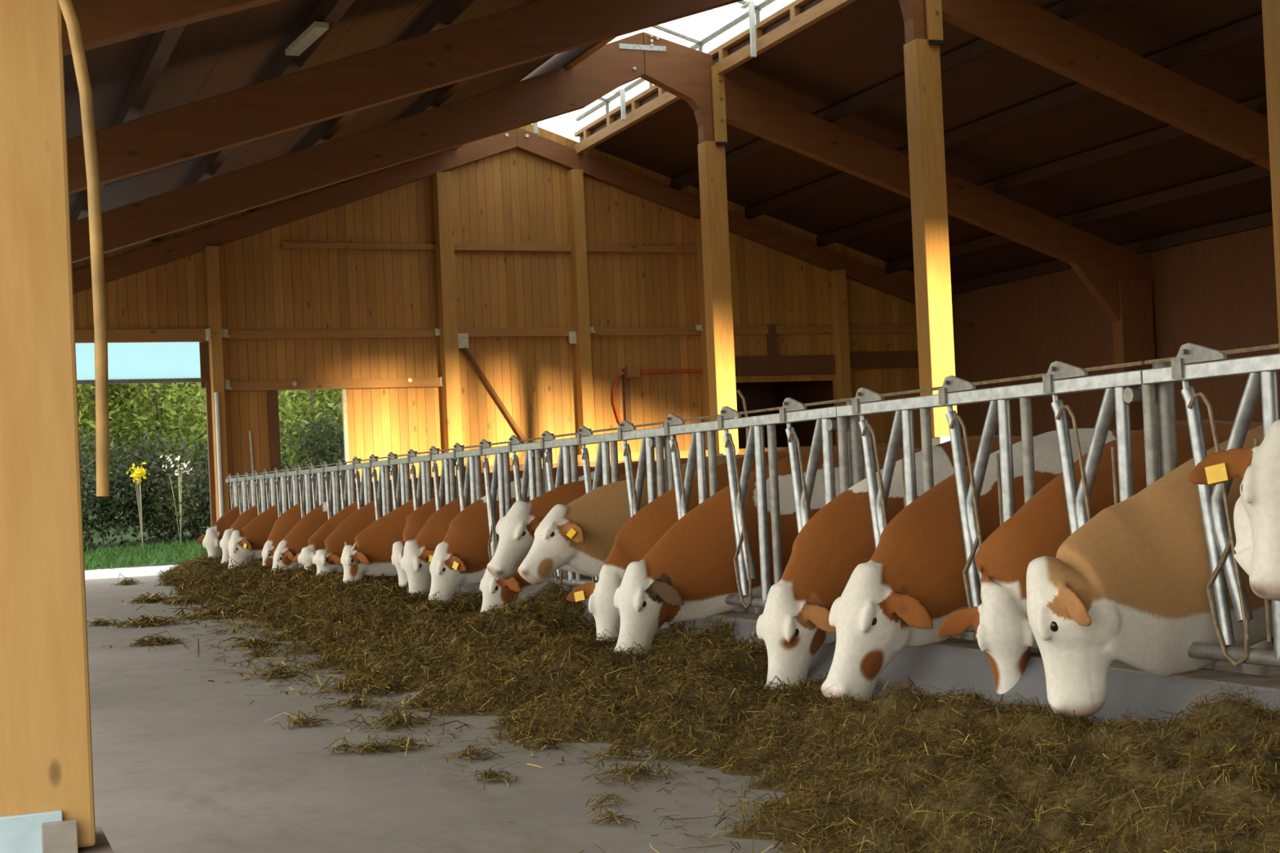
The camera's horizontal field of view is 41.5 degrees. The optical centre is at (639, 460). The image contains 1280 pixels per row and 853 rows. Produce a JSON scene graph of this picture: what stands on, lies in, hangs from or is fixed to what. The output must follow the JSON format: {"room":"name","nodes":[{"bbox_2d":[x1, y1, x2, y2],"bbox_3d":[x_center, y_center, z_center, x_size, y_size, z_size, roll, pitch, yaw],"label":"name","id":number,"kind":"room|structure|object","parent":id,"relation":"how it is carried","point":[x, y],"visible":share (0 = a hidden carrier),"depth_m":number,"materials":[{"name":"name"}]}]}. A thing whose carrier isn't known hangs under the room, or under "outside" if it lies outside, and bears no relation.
{"room":"farm building","nodes":[
{"label":"farm building","id":0,"kind":"room"},
{"bbox_2d":[84,575,787,852],"bbox_3d":[-5.170,1.549,9.043,9.300,0.200,32.750,-2,-1,-23],"label":"floor","id":1,"kind":"structure","parent":0,"point":[184,762],"depth_m":6.56,"materials":[{"name":"concrete"}]},
{"bbox_2d":[0,0,114,852],"bbox_3d":[-1.733,-0.501,4.658,0.380,3.674,0.400,-2,-1,-23],"label":"timber post","id":2,"kind":"object","parent":1,"relation":"on","point":[47,806],"visible":1,"depth_m":4.54,"materials":[{"name":"brown wood"}]},
{"bbox_2d":[57,0,109,496],"bbox_3d":[-1.484,-0.654,4.395,0.161,1.502,0.038,-2,-1,-14],"label":"hose","id":3,"kind":"object","parent":2,"relation":"hanging from","point":[101,378],"visible":1,"depth_m":4.40,"materials":[{"name":"plastic"}]},
{"bbox_2d":[86,573,884,852],"bbox_3d":[-3.535,1.386,14.257,2.239,0.237,23.140,-2,-1,-20],"label":"straw","id":4,"kind":"object","parent":1,"relation":"on","point":[215,613],"visible":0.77,"depth_m":8.09,"materials":[{"name":"plant"}]},
{"bbox_2d":[155,549,1279,852],"bbox_3d":[-2.558,1.202,14.414,2.068,0.595,23.585,-2,-1,-22],"label":"straw","id":5,"kind":"object","parent":1,"relation":"on","point":[197,580],"visible":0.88,"depth_m":7.25,"materials":[{"name":"plant"}]},
{"bbox_2d":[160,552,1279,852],"bbox_3d":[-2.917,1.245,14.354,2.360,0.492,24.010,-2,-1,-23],"label":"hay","id":6,"kind":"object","parent":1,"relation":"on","point":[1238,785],"visible":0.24,"depth_m":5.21},
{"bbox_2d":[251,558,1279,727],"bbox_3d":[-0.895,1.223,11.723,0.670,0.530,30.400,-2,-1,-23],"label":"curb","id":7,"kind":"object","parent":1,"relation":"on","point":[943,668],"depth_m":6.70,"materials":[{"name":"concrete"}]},
{"bbox_2d":[71,124,921,510],"bbox_3d":[-2.155,-2.068,27.894,17.175,7.224,0.030,-2,-1,-23],"label":"wall","id":8,"kind":"structure","parent":0,"point":[514,195],"depth_m":27.82,"materials":[{"name":"brown wood"}]},
{"bbox_2d":[76,377,200,384],"bbox_3d":[-8.079,-1.187,25.492,3.180,0.060,0.070,-2,-1,-23],"label":"door track","id":9,"kind":"object","parent":8,"relation":"attached to","point":[184,380],"visible":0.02,"depth_m":25.69,"materials":[{"name":"metal"}]},
{"bbox_2d":[75,342,200,380],"bbox_3d":[-8.021,-1.549,25.539,2.950,0.660,0.012,-2,-1,-23],"label":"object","id":10,"kind":"object","parent":9,"relation":"on","point":[157,360],"visible":0.5,"depth_m":25.73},
{"bbox_2d":[75,328,208,342],"bbox_3d":[-7.984,-1.873,25.394,2.930,0.200,0.098,-2,-1,-23],"label":"wall rail","id":11,"kind":"object","parent":8,"relation":"attached to","point":[185,335],"visible":0.46,"depth_m":25.56,"materials":[{"name":"brown wood"}]},
{"bbox_2d":[204,381,216,527],"bbox_3d":[-6.590,0.253,25.973,0.070,2.940,0.100,-2,-1,-23],"label":"door frame","id":12,"kind":"structure","parent":8,"relation":"attached to","point":[207,384],"depth_m":25.93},
{"bbox_2d":[204,245,229,521],"bbox_3d":[-6.488,-0.781,25.870,0.225,4.995,0.302,-2,-1,-23],"label":"wall post","id":13,"kind":"object","parent":8,"relation":"attached to","point":[211,252],"depth_m":25.78,"materials":[{"name":"brown wood"}]},
{"bbox_2d":[267,390,281,481],"bbox_3d":[-5.671,0.146,26.308,0.150,2.480,0.068,-2,-1,-23],"label":"wall post","id":14,"kind":"object","parent":8,"relation":"attached to","point":[273,395],"visible":0.52,"depth_m":26.29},
{"bbox_2d":[222,328,439,339],"bbox_3d":[-4.854,-2.006,26.677,3.500,0.155,0.138,-2,-1,-23],"label":"wall rail","id":15,"kind":"object","parent":8,"relation":"attached to","point":[361,333],"depth_m":26.63,"materials":[{"name":"brown wood"}]},
{"bbox_2d":[224,377,440,391],"bbox_3d":[-4.819,-1.217,26.667,3.500,0.175,0.138,-2,-1,-23],"label":"wall rail","id":16,"kind":"object","parent":8,"relation":"attached to","point":[302,384],"depth_m":26.60,"materials":[{"name":"brown wood"}]},
{"bbox_2d":[280,241,436,250],"bbox_3d":[-4.468,-3.415,26.914,2.500,0.100,0.078,-2,-1,-23],"label":"wall rail","id":17,"kind":"object","parent":8,"relation":"attached to","point":[284,245],"visible":1,"depth_m":26.86,"materials":[{"name":"brown wood"}]},
{"bbox_2d":[431,171,462,475],"bbox_3d":[-3.122,-1.537,27.306,0.335,6.236,0.277,-2,-1,-23],"label":"wall post","id":18,"kind":"object","parent":8,"relation":"attached to","point":[442,181],"depth_m":27.21,"materials":[{"name":"brown wood"}]},
{"bbox_2d":[453,243,571,252],"bbox_3d":[-2.130,-3.519,27.889,2.090,0.120,0.078,-2,-1,-23],"label":"wall rail","id":19,"kind":"object","parent":8,"relation":"attached to","point":[457,246],"visible":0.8,"depth_m":27.86,"materials":[{"name":"brown wood"}]},
{"bbox_2d":[72,127,955,319],"bbox_3d":[-2.198,-3.681,27.815,18.800,3.651,0.165,-2,-1,-23],"label":"rafter","id":20,"kind":"object","parent":8,"relation":"attached to","point":[164,252],"visible":0.88,"depth_m":27.61,"materials":[{"name":"wood"}]},
{"bbox_2d":[457,328,574,337],"bbox_3d":[-2.066,-2.110,27.871,2.090,0.140,0.078,-2,-1,-23],"label":"wall rail","id":21,"kind":"object","parent":8,"relation":"attached to","point":[473,332],"visible":0.8,"depth_m":27.84,"materials":[{"name":"brown wood"}]},
{"bbox_2d":[566,168,595,454],"bbox_3d":[-1.005,-1.677,28.189,0.320,6.347,0.277,-2,-1,-23],"label":"wall post","id":22,"kind":"object","parent":8,"relation":"attached to","point":[575,177],"depth_m":28.11,"materials":[{"name":"brown wood"}]},
{"bbox_2d":[586,244,697,253],"bbox_3d":[-0.004,-3.604,28.775,2.120,0.120,0.078,-2,-1,-23],"label":"wall rail","id":23,"kind":"object","parent":8,"relation":"attached to","point":[590,248],"visible":0.8,"depth_m":28.75,"materials":[{"name":"brown wood"}]},
{"bbox_2d":[590,326,701,336],"bbox_3d":[0.071,-2.202,28.730,2.120,0.150,0.138,-2,-1,-23],"label":"wall rail","id":24,"kind":"object","parent":8,"relation":"attached to","point":[600,331],"depth_m":28.71,"materials":[{"name":"brown wood"}]},
{"bbox_2d":[693,217,710,449],"bbox_3d":[1.148,-1.378,29.075,0.270,5.575,0.277,-2,-1,-23],"label":"wall post","id":25,"kind":"object","parent":8,"relation":"attached to","point":[698,237],"depth_m":29.07,"materials":[{"name":"brown wood"}]},
{"bbox_2d":[612,365,866,423],"bbox_3d":[1.817,-1.071,29.436,4.940,1.210,0.110,-2,-1,-23],"label":"pipe","id":26,"kind":"object","parent":8,"relation":"attached to","point":[633,371],"visible":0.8,"depth_m":28.58,"materials":[{"name":"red metal"}]},
{"bbox_2d":[733,325,833,334],"bbox_3d":[2.316,-2.286,29.697,2.430,0.140,0.078,-2,-1,-23],"label":"wall rail","id":27,"kind":"object","parent":8,"relation":"attached to","point":[810,330],"visible":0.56,"depth_m":29.78,"materials":[{"name":"brown wood"}]},
{"bbox_2d":[734,355,835,376],"bbox_3d":[2.348,-1.667,29.680,2.430,0.340,0.098,-2,-1,-23],"label":"wall rail","id":28,"kind":"object","parent":8,"relation":"attached to","point":[745,366],"visible":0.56,"depth_m":29.71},
{"bbox_2d":[828,269,851,444],"bbox_3d":[3.626,-1.039,30.093,0.200,4.699,0.277,-2,-1,-23],"label":"wall post","id":29,"kind":"object","parent":8,"relation":"attached to","point":[837,278],"visible":0.48,"depth_m":30.00,"materials":[{"name":"brown wood"}]},
{"bbox_2d":[849,351,918,368],"bbox_3d":[4.641,-1.829,30.638,2.150,0.300,0.098,-2,-1,-23],"label":"wall rail","id":30,"kind":"object","parent":8,"relation":"attached to","point":[886,359],"visible":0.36,"depth_m":30.49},
{"bbox_2d":[63,0,1271,284],"bbox_3d":[3.563,-4.283,13.802,19.500,3.008,32.100,-2,-1,-23],"label":"ceiling","id":31,"kind":"structure","parent":0,"point":[858,48],"depth_m":22.26,"materials":[{"name":"wood"}]},
{"bbox_2d":[70,25,185,222],"bbox_3d":[-2.863,-3.328,11.102,0.120,0.172,31.700,-2,-1,-23],"label":"purlin","id":32,"kind":"object","parent":31,"relation":"attached to","point":[162,44],"visible":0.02,"depth_m":14.12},
{"bbox_2d":[151,0,355,241],"bbox_3d":[-1.547,-3.866,11.666,0.120,0.172,31.700,-2,-1,-23],"label":"purlin","id":33,"kind":"object","parent":31,"relation":"attached to","point":[331,11],"visible":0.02,"depth_m":15.60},
{"bbox_2d":[246,0,475,211],"bbox_3d":[-0.232,-4.405,12.229,0.120,0.172,31.700,-2,-1,-23],"label":"purlin","id":34,"kind":"object","parent":31,"relation":"attached to","point":[446,11],"visible":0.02,"depth_m":16.67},
{"bbox_2d":[338,0,537,182],"bbox_3d":[1.084,-4.944,12.793,0.120,0.172,31.700,-2,-1,-23],"label":"purlin","id":35,"kind":"object","parent":31,"relation":"attached to","point":[435,98],"visible":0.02,"depth_m":21.61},
{"bbox_2d":[670,0,1111,190],"bbox_3d":[6.433,-5.186,15.022,0.120,0.172,31.700,-2,-1,-23],"label":"purlin","id":36,"kind":"object","parent":31,"relation":"attached to","point":[1066,10],"visible":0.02,"depth_m":22.56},
{"bbox_2d":[744,13,1263,218],"bbox_3d":[7.746,-4.769,15.554,0.120,0.172,31.700,-2,-1,-23],"label":"purlin","id":37,"kind":"object","parent":31,"relation":"attached to","point":[1252,27],"visible":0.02,"depth_m":21.73,"materials":[{"name":"wood"}]},
{"bbox_2d":[816,95,1266,246],"bbox_3d":[9.058,-4.352,16.087,0.120,0.172,31.700,-2,-1,-23],"label":"purlin","id":38,"kind":"object","parent":31,"relation":"attached to","point":[1169,133],"visible":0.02,"depth_m":23.63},
{"bbox_2d":[885,165,1270,273],"bbox_3d":[10.371,-3.936,16.619,0.120,0.172,31.700,-2,-1,-23],"label":"purlin","id":39,"kind":"object","parent":31,"relation":"attached to","point":[1255,173],"visible":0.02,"depth_m":24.30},
{"bbox_2d":[951,211,1272,294],"bbox_3d":[11.496,-3.579,17.075,0.120,0.172,31.700,-2,-1,-23],"label":"purlin","id":40,"kind":"object","parent":31,"relation":"attached to","point":[1264,220],"visible":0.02,"depth_m":25.77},
{"bbox_2d":[735,380,835,448],"bbox_3d":[1.943,-0.073,31.234,3.000,3.250,3.030,-2,-1,-23],"label":"doorway","id":41,"kind":"structure","parent":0,"point":[757,395],"depth_m":32.78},
{"bbox_2d":[732,606,1279,677],"bbox_3d":[5.712,1.324,14.518,13.200,0.300,30.500,-2,-1,-23],"label":"floor","id":42,"kind":"structure","parent":0,"point":[1274,672],"depth_m":9.92,"materials":[{"name":"concrete"}]},
{"bbox_2d":[195,505,239,557],"bbox_3d":[-4.923,1.095,25.156,3.210,1.415,0.676,-2,-1,-25],"label":"cow","id":43,"kind":"object","parent":42,"relation":"on","point":[211,540],"visible":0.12,"depth_m":24.58},
{"bbox_2d":[227,484,340,568],"bbox_3d":[-3.785,1.007,22.309,3.282,1.405,0.697,-2,-1,-23],"label":"cow","id":44,"kind":"object","parent":42,"relation":"on","point":[250,541],"visible":0.16,"depth_m":21.76},
{"bbox_2d":[261,481,373,565],"bbox_3d":[-3.152,0.963,21.009,3.123,1.415,0.674,-2,-1,-26],"label":"cow","id":45,"kind":"object","parent":42,"relation":"on","point":[282,526],"visible":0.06,"depth_m":20.41},
{"bbox_2d":[271,480,391,572],"bbox_3d":[-2.649,0.922,19.561,3.299,1.415,0.674,-2,-1,-26],"label":"cow","id":46,"kind":"object","parent":42,"relation":"on","point":[293,543],"visible":0.15,"depth_m":18.99},
{"bbox_2d":[292,477,417,570],"bbox_3d":[-2.045,0.878,18.147,3.272,1.416,0.692,-2,-1,-23],"label":"cow","id":47,"kind":"object","parent":42,"relation":"on","point":[316,542],"visible":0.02,"depth_m":17.62},
{"bbox_2d":[340,472,493,583],"bbox_3d":[-1.216,0.816,16.119,3.298,1.419,0.675,-2,-1,-20],"label":"cow","id":48,"kind":"object","parent":42,"relation":"on","point":[372,548],"visible":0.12,"depth_m":15.52},
{"bbox_2d":[312,475,575,588],"bbox_3d":[-1.759,0.857,17.492,3.243,1.416,0.675,-2,-1,-24],"label":"cow","id":49,"kind":"object","parent":42,"relation":"on","point":[327,559],"visible":0.09,"depth_m":16.93},
{"bbox_2d":[391,470,522,587],"bbox_3d":[-0.819,0.792,15.529,2.998,1.413,0.681,-2,-1,-23],"label":"cow","id":50,"kind":"object","parent":42,"relation":"on","point":[416,520],"visible":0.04,"depth_m":14.90},
{"bbox_2d":[400,468,573,597],"bbox_3d":[-0.551,0.769,14.759,3.118,1.419,0.673,-2,-1,-17],"label":"cow","id":51,"kind":"object","parent":42,"relation":"on","point":[418,553],"visible":0.16,"depth_m":14.18},
{"bbox_2d":[479,461,638,615],"bbox_3d":[0.302,0.702,12.655,3.146,1.416,0.676,-2,-1,-24],"label":"cow","id":52,"kind":"object","parent":42,"relation":"on","point":[495,590],"visible":0.06,"depth_m":12.07},
{"bbox_2d":[486,457,688,579],"bbox_3d":[0.500,0.684,11.982,3.297,1.416,0.676,-2,-1,-19],"label":"cow","id":53,"kind":"object","parent":42,"relation":"on","point":[516,530],"visible":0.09,"depth_m":11.38},
{"bbox_2d":[427,466,749,612],"bbox_3d":[-0.262,0.744,14.063,3.110,1.414,0.674,-2,-1,-19],"label":"cow","id":54,"kind":"object","parent":42,"relation":"on","point":[462,557],"visible":0.1,"depth_m":13.50},
{"bbox_2d":[517,454,764,613],"bbox_3d":[0.788,0.663,11.241,3.334,1.417,0.676,-2,-1,-25],"label":"cow","id":55,"kind":"object","parent":42,"relation":"on","point":[580,535],"visible":0.19,"depth_m":10.70},
{"bbox_2d":[480,441,921,472],"bbox_3d":[1.732,0.664,28.155,9.010,1.720,0.210,-2,-1,-23],"label":"wall","id":56,"kind":"structure","parent":42,"relation":"on","point":[683,454],"depth_m":27.22,"materials":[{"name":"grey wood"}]},
{"bbox_2d":[613,446,921,654],"bbox_3d":[1.378,0.619,9.880,3.293,1.417,0.674,-2,-1,-19],"label":"cow","id":57,"kind":"object","parent":42,"relation":"on","point":[689,574],"visible":0.15,"depth_m":9.36},
{"bbox_2d":[566,450,973,641],"bbox_3d":[1.142,0.638,10.570,3.194,1.417,0.676,-2,-1,-24],"label":"cow","id":58,"kind":"object","parent":42,"relation":"on","point":[643,530],"visible":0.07,"depth_m":10.06},
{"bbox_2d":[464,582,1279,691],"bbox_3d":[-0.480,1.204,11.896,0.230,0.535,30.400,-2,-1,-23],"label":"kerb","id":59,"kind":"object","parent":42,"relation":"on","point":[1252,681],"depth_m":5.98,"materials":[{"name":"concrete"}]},
{"bbox_2d":[333,462,348,510],"bbox_3d":[-3.281,0.604,18.626,0.140,1.157,0.165,-2,-1,-23],"label":"barrier post","id":60,"kind":"object","parent":59,"relation":"on","point":[343,471],"visible":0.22,"depth_m":18.57,"materials":[{"name":"metal"}]},
{"bbox_2d":[294,461,341,519],"bbox_3d":[-3.746,0.577,19.597,0.090,1.113,2.270,-2,-1,-23],"label":"barrier","id":61,"kind":"object","parent":60,"relation":"attached to","point":[331,488],"visible":0.59,"depth_m":19.38,"materials":[{"name":"metal"}]},
{"bbox_2d":[382,457,398,510],"bbox_3d":[-2.418,0.538,16.549,0.140,1.157,0.165,-2,-1,-23],"label":"barrier post","id":62,"kind":"object","parent":59,"relation":"on","point":[396,467],"visible":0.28,"depth_m":16.50,"materials":[{"name":"metal"}]},
{"bbox_2d":[333,454,391,520],"bbox_3d":[-2.884,0.512,17.520,0.090,1.113,2.270,-2,-1,-23],"label":"barrier","id":63,"kind":"object","parent":62,"relation":"attached to","point":[382,491],"visible":0.52,"depth_m":17.31,"materials":[{"name":"metal"}]},
{"bbox_2d":[445,457,464,497],"bbox_3d":[-1.556,0.473,14.472,0.140,1.157,0.165,-2,-1,-23],"label":"barrier post","id":64,"kind":"object","parent":59,"relation":"on","point":[461,460],"visible":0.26,"depth_m":14.43,"materials":[{"name":"metal"}]},
{"bbox_2d":[383,446,456,511],"bbox_3d":[-2.021,0.446,15.443,0.090,1.113,2.270,-2,-1,-23],"label":"barrier","id":65,"kind":"object","parent":64,"relation":"attached to","point":[422,489],"visible":0.52,"depth_m":15.23,"materials":[{"name":"metal"}]},
{"bbox_2d":[530,448,558,587],"bbox_3d":[-0.693,0.408,12.395,0.140,1.157,0.165,-2,-1,-23],"label":"barrier post","id":66,"kind":"object","parent":59,"relation":"on","point":[543,451],"visible":0.17,"depth_m":12.35,"materials":[{"name":"metal"}]},
{"bbox_2d":[448,435,542,561],"bbox_3d":[-1.158,0.381,13.366,0.090,1.113,2.270,-2,-1,-23],"label":"barrier","id":67,"kind":"object","parent":66,"relation":"attached to","point":[532,468],"visible":0.59,"depth_m":13.24,"materials":[{"name":"metal"}]},
{"bbox_2d":[648,424,675,492],"bbox_3d":[0.170,0.343,10.318,0.140,1.157,0.165,-2,-1,-23],"label":"barrier post","id":68,"kind":"object","parent":59,"relation":"on","point":[669,482],"visible":0.13,"depth_m":10.26,"materials":[{"name":"metal"}]},
{"bbox_2d":[533,420,665,586],"bbox_3d":[-0.295,0.316,11.289,0.090,1.113,2.270,-2,-1,-23],"label":"barrier","id":69,"kind":"object","parent":68,"relation":"attached to","point":[567,460],"visible":0.54,"depth_m":11.08,"materials":[{"name":"metal"}]},
{"bbox_2d":[826,400,865,487],"bbox_3d":[1.033,0.278,8.241,0.140,1.157,0.165,-2,-1,-23],"label":"barrier post","id":70,"kind":"object","parent":59,"relation":"on","point":[855,453],"visible":0.2,"depth_m":8.19,"materials":[{"name":"metal"}]},
{"bbox_2d":[654,397,849,608],"bbox_3d":[0.568,0.251,9.212,0.090,1.113,2.270,-2,-1,-23],"label":"barrier","id":71,"kind":"object","parent":70,"relation":"attached to","point":[790,412],"visible":0.6,"depth_m":9.00,"materials":[{"name":"metal"}]},
{"bbox_2d":[1122,361,1178,478],"bbox_3d":[1.896,0.213,6.164,0.140,1.157,0.165,-2,-1,-23],"label":"barrier post","id":72,"kind":"object","parent":59,"relation":"on","point":[1166,411],"visible":0.3,"depth_m":6.11,"materials":[{"name":"metal"}]},
{"bbox_2d":[836,360,1159,639],"bbox_3d":[1.431,0.186,7.135,0.090,1.113,2.270,-2,-1,-23],"label":"barrier","id":73,"kind":"object","parent":72,"relation":"attached to","point":[1055,382],"visible":0.63,"depth_m":6.93,"materials":[{"name":"metal"}]},
{"bbox_3d":[2.758,0.148,4.087,0.140,1.157,0.165,-2,-1,-23],"label":"barrier post","id":74,"kind":"object","parent":59,"relation":"on","visible":0},
{"bbox_2d":[1142,342,1279,667],"bbox_3d":[2.293,0.121,5.058,0.090,1.113,2.270,-2,-1,-23],"label":"barrier","id":75,"kind":"object","parent":74,"relation":"attached to","point":[1262,371],"visible":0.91,"depth_m":5.76,"materials":[{"name":"metal"}]},
{"bbox_2d":[755,435,1038,689],"bbox_3d":[2.024,0.574,8.530,3.135,1.420,0.675,-2,-1,-19],"label":"cow","id":76,"kind":"object","parent":42,"relation":"on","point":[793,624],"visible":0.18,"depth_m":7.96},
{"bbox_2d":[821,428,1137,705],"bbox_3d":[2.262,0.555,7.840,3.226,1.420,0.676,-2,-1,-24],"label":"cow","id":77,"kind":"object","parent":42,"relation":"on","point":[913,580],"visible":0.27,"depth_m":7.27},
{"bbox_2d":[937,419,1273,693],"bbox_3d":[2.680,0.527,7.166,2.968,1.420,0.676,-2,-1,-25],"label":"cow","id":78,"kind":"object","parent":42,"relation":"on","point":[1003,631],"visible":0.29,"depth_m":6.66},
{"bbox_2d":[1068,262,1155,430],"bbox_3d":[7.243,-0.920,25.787,1.445,4.327,0.240,-2,-1,-23],"label":"wall post","id":79,"kind":"object","parent":42,"relation":"on","point":[1128,302],"visible":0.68,"depth_m":25.80,"materials":[{"name":"brown wood"}]},
{"bbox_2d":[1026,424,1273,717],"bbox_3d":[2.834,0.511,6.399,3.273,1.420,0.677,-2,-1,-21],"label":"cow","id":80,"kind":"object","parent":42,"relation":"on","point":[1127,586],"visible":0.75,"depth_m":5.82},
{"bbox_2d":[1186,419,1279,601],"bbox_3d":[3.256,0.483,5.741,3.006,1.420,0.720,-2,-1,-23],"label":"cow","id":81,"kind":"object","parent":42,"relation":"on","point":[1256,513],"visible":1,"depth_m":5.18},
{"bbox_3d":[1.223,0.761,23.234,0.400,1.450,0.400,-2,-1,-23],"label":"concrete pier","id":82,"kind":"object","parent":42,"relation":"on","visible":0},
{"bbox_2d":[697,65,738,455],"bbox_3d":[1.076,-2.676,23.242,0.310,5.470,0.350,-2,-1,-23],"label":"timber post","id":83,"kind":"object","parent":82,"relation":"on","point":[711,154],"visible":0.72,"depth_m":23.16,"materials":[{"name":"brown wood"}]},
{"bbox_2d":[70,31,1153,293],"bbox_3d":[-0.118,-3.853,22.808,18.800,3.878,0.205,-2,-1,-23],"label":"roof beam","id":84,"kind":"structure","parent":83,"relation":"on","point":[683,72],"depth_m":22.54,"materials":[{"name":"wood"}]},
{"bbox_3d":[3.294,0.605,18.249,0.400,1.450,0.400,-2,-1,-23],"label":"concrete pier","id":85,"kind":"object","parent":42,"relation":"on","visible":0},
{"bbox_2d":[903,0,957,446],"bbox_3d":[3.147,-2.833,18.258,0.310,5.470,0.350,-2,-1,-23],"label":"timber post","id":86,"kind":"object","parent":85,"relation":"on","point":[922,57],"visible":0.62,"depth_m":18.17,"materials":[{"name":"brown wood"}]},
{"bbox_2d":[66,0,1270,194],"bbox_3d":[1.952,-4.010,17.823,18.800,3.878,0.205,-2,-1,-23],"label":"roof beam","id":87,"kind":"structure","parent":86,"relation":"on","point":[538,29],"depth_m":16.46,"materials":[{"name":"wood"}]},
{"bbox_2d":[450,36,616,149],"bbox_3d":[2.756,-5.683,13.483,0.130,0.360,30.450,-2,-1,-23],"label":"purlin","id":88,"kind":"object","parent":87,"relation":"attached to","point":[571,58],"visible":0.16,"depth_m":22.30,"materials":[{"name":"brown wood"}]},
{"bbox_2d":[567,0,795,129],"bbox_3d":[3.743,-6.225,13.937,2.411,0.655,30.500,-2,-1,-23],"label":"skylight","id":89,"kind":"object","parent":88,"relation":"on","point":[704,32],"visible":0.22,"depth_m":23.53,"materials":[{"name":"glass"}]},
{"bbox_2d":[573,0,856,153],"bbox_3d":[4.795,-5.764,14.333,0.130,0.360,30.450,-2,-1,-23],"label":"ridge trimmer","id":90,"kind":"object","parent":87,"relation":"attached to","point":[798,15],"visible":0.86,"depth_m":22.76,"materials":[{"name":"brown wood"}]},
{"bbox_3d":[5.334,0.451,13.338,0.400,1.450,0.400,-2,-1,-23],"label":"concrete pier","id":91,"kind":"object","parent":42,"relation":"on","visible":0},
{"bbox_2d":[1262,0,1279,353],"bbox_3d":[5.187,-2.986,13.347,0.310,5.470,0.350,-2,-1,-23],"label":"timber post","id":92,"kind":"object","parent":91,"relation":"on","point":[1270,8],"visible":1,"depth_m":13.38,"materials":[{"name":"brown wood"}]},
{"bbox_2d":[61,0,281,56],"bbox_3d":[3.988,-4.163,12.924,18.800,3.878,0.180,-2,-1,-23],"label":"roof beam","id":93,"kind":"structure","parent":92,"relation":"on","point":[102,23],"depth_m":9.91,"materials":[{"name":"wood"}]},
{"bbox_2d":[951,225,1279,437],"bbox_3d":[11.738,-1.263,17.135,0.120,4.688,30.560,-2,-1,-23],"label":"wall","id":94,"kind":"structure","parent":0,"point":[1219,293],"depth_m":27.19,"materials":[{"name":"wood"}]},
{"bbox_3d":[-4.144,0.669,20.703,0.140,1.157,0.165,-2,-1,-23],"label":"barrier post","id":95,"kind":"object","parent":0,"visible":0},
{"bbox_2d":[262,466,300,517],"bbox_3d":[-4.609,0.642,21.674,0.090,1.113,2.270,-2,-1,-23],"label":"barrier","id":96,"kind":"object","parent":95,"relation":"attached to","point":[282,493],"visible":0.53,"depth_m":21.46,"materials":[{"name":"metal"}]},
{"bbox_3d":[-5.007,0.734,22.780,0.140,1.157,0.165,-2,-1,-23],"label":"barrier post","id":97,"kind":"object","parent":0,"visible":0},
{"bbox_2d":[235,470,266,515],"bbox_3d":[-5.472,0.707,23.751,0.090,1.113,2.270,-2,-1,-23],"label":"barrier","id":98,"kind":"object","parent":97,"relation":"attached to","point":[252,493],"visible":0.48,"depth_m":23.54,"materials":[{"name":"metal"}]},
{"label":"outside","id":99,"kind":"structure","parent":0,"visible":0},
{"bbox_2d":[82,382,334,568],"bbox_3d":[-17.433,-2.617,48.089,45.000,10.370,40.000,-2,-1,-23],"label":"terrain","id":100,"kind":"structure","parent":99,"point":[132,540],"depth_m":35.27,"materials":[{"name":"plant"}]},
{"bbox_2d":[76,383,148,474],"bbox_3d":[-13.226,-0.932,35.708,5.094,6.557,4.272,-3,-1,11],"label":"tree","id":101,"kind":"object","parent":100,"relation":"on","point":[83,406],"visible":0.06,"depth_m":35.97,"materials":[{"name":"green plant"}]},
{"bbox_2d":[77,382,207,524],"bbox_3d":[-10.656,-1.044,37.936,5.994,6.602,4.932,-2,-1,-19],"label":"tree","id":102,"kind":"object","parent":100,"relation":"on","point":[153,415],"visible":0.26,"depth_m":36.94,"materials":[{"name":"green plant"}]},
{"bbox_2d":[161,382,344,484],"bbox_3d":[-6.668,-1.421,35.376,5.864,7.131,4.651,-3,-1,0],"label":"tree","id":103,"kind":"object","parent":100,"relation":"on","point":[286,413],"visible":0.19,"depth_m":34.54,"materials":[{"name":"green plant"}]},
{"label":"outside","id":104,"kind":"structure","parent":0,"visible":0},
{"bbox_3d":[-5.683,1.957,13.827,120.000,0.350,150.000,-2,-1,-23],"label":"ground","id":105,"kind":"structure","parent":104,"visible":0},
{"bbox_2d":[79,409,177,551],"bbox_3d":[-11.248,0.696,32.540,4.180,3.473,3.407,-2,-1,-31],"label":"bush","id":106,"kind":"object","parent":105,"relation":"on","point":[88,490],"visible":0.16,"depth_m":32.68,"materials":[{"name":"green plant"}]},
{"bbox_2d":[84,537,208,570],"bbox_3d":[-9.528,1.735,30.847,18.189,1.094,2.368,-2,-1,-23],"label":"grass","id":107,"kind":"structure","parent":105,"relation":"on","point":[92,561],"depth_m":30.76,"materials":[{"name":"green plant"}]},
{"bbox_2d":[82,418,317,545],"bbox_3d":[-8.989,0.746,33.690,3.948,3.173,3.918,-3,-1,30],"label":"bush","id":108,"kind":"object","parent":105,"relation":"on","point":[191,507],"visible":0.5,"depth_m":33.09,"materials":[{"name":"green plant"}]},
{"bbox_2d":[279,389,344,484],"bbox_3d":[-5.610,0.312,33.928,3.099,3.740,3.738,-3,-1,43],"label":"bush","id":109,"kind":"object","parent":105,"relation":"on","point":[326,455],"visible":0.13,"depth_m":33.61,"materials":[{"name":"green plant"}]},
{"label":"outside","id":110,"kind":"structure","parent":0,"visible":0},
{"bbox_2d":[84,564,180,579],"bbox_3d":[-11.203,2.209,27.099,80.000,0.480,5.250,-2,-1,-23],"label":"road","id":111,"kind":"structure","parent":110,"point":[108,573],"depth_m":28.18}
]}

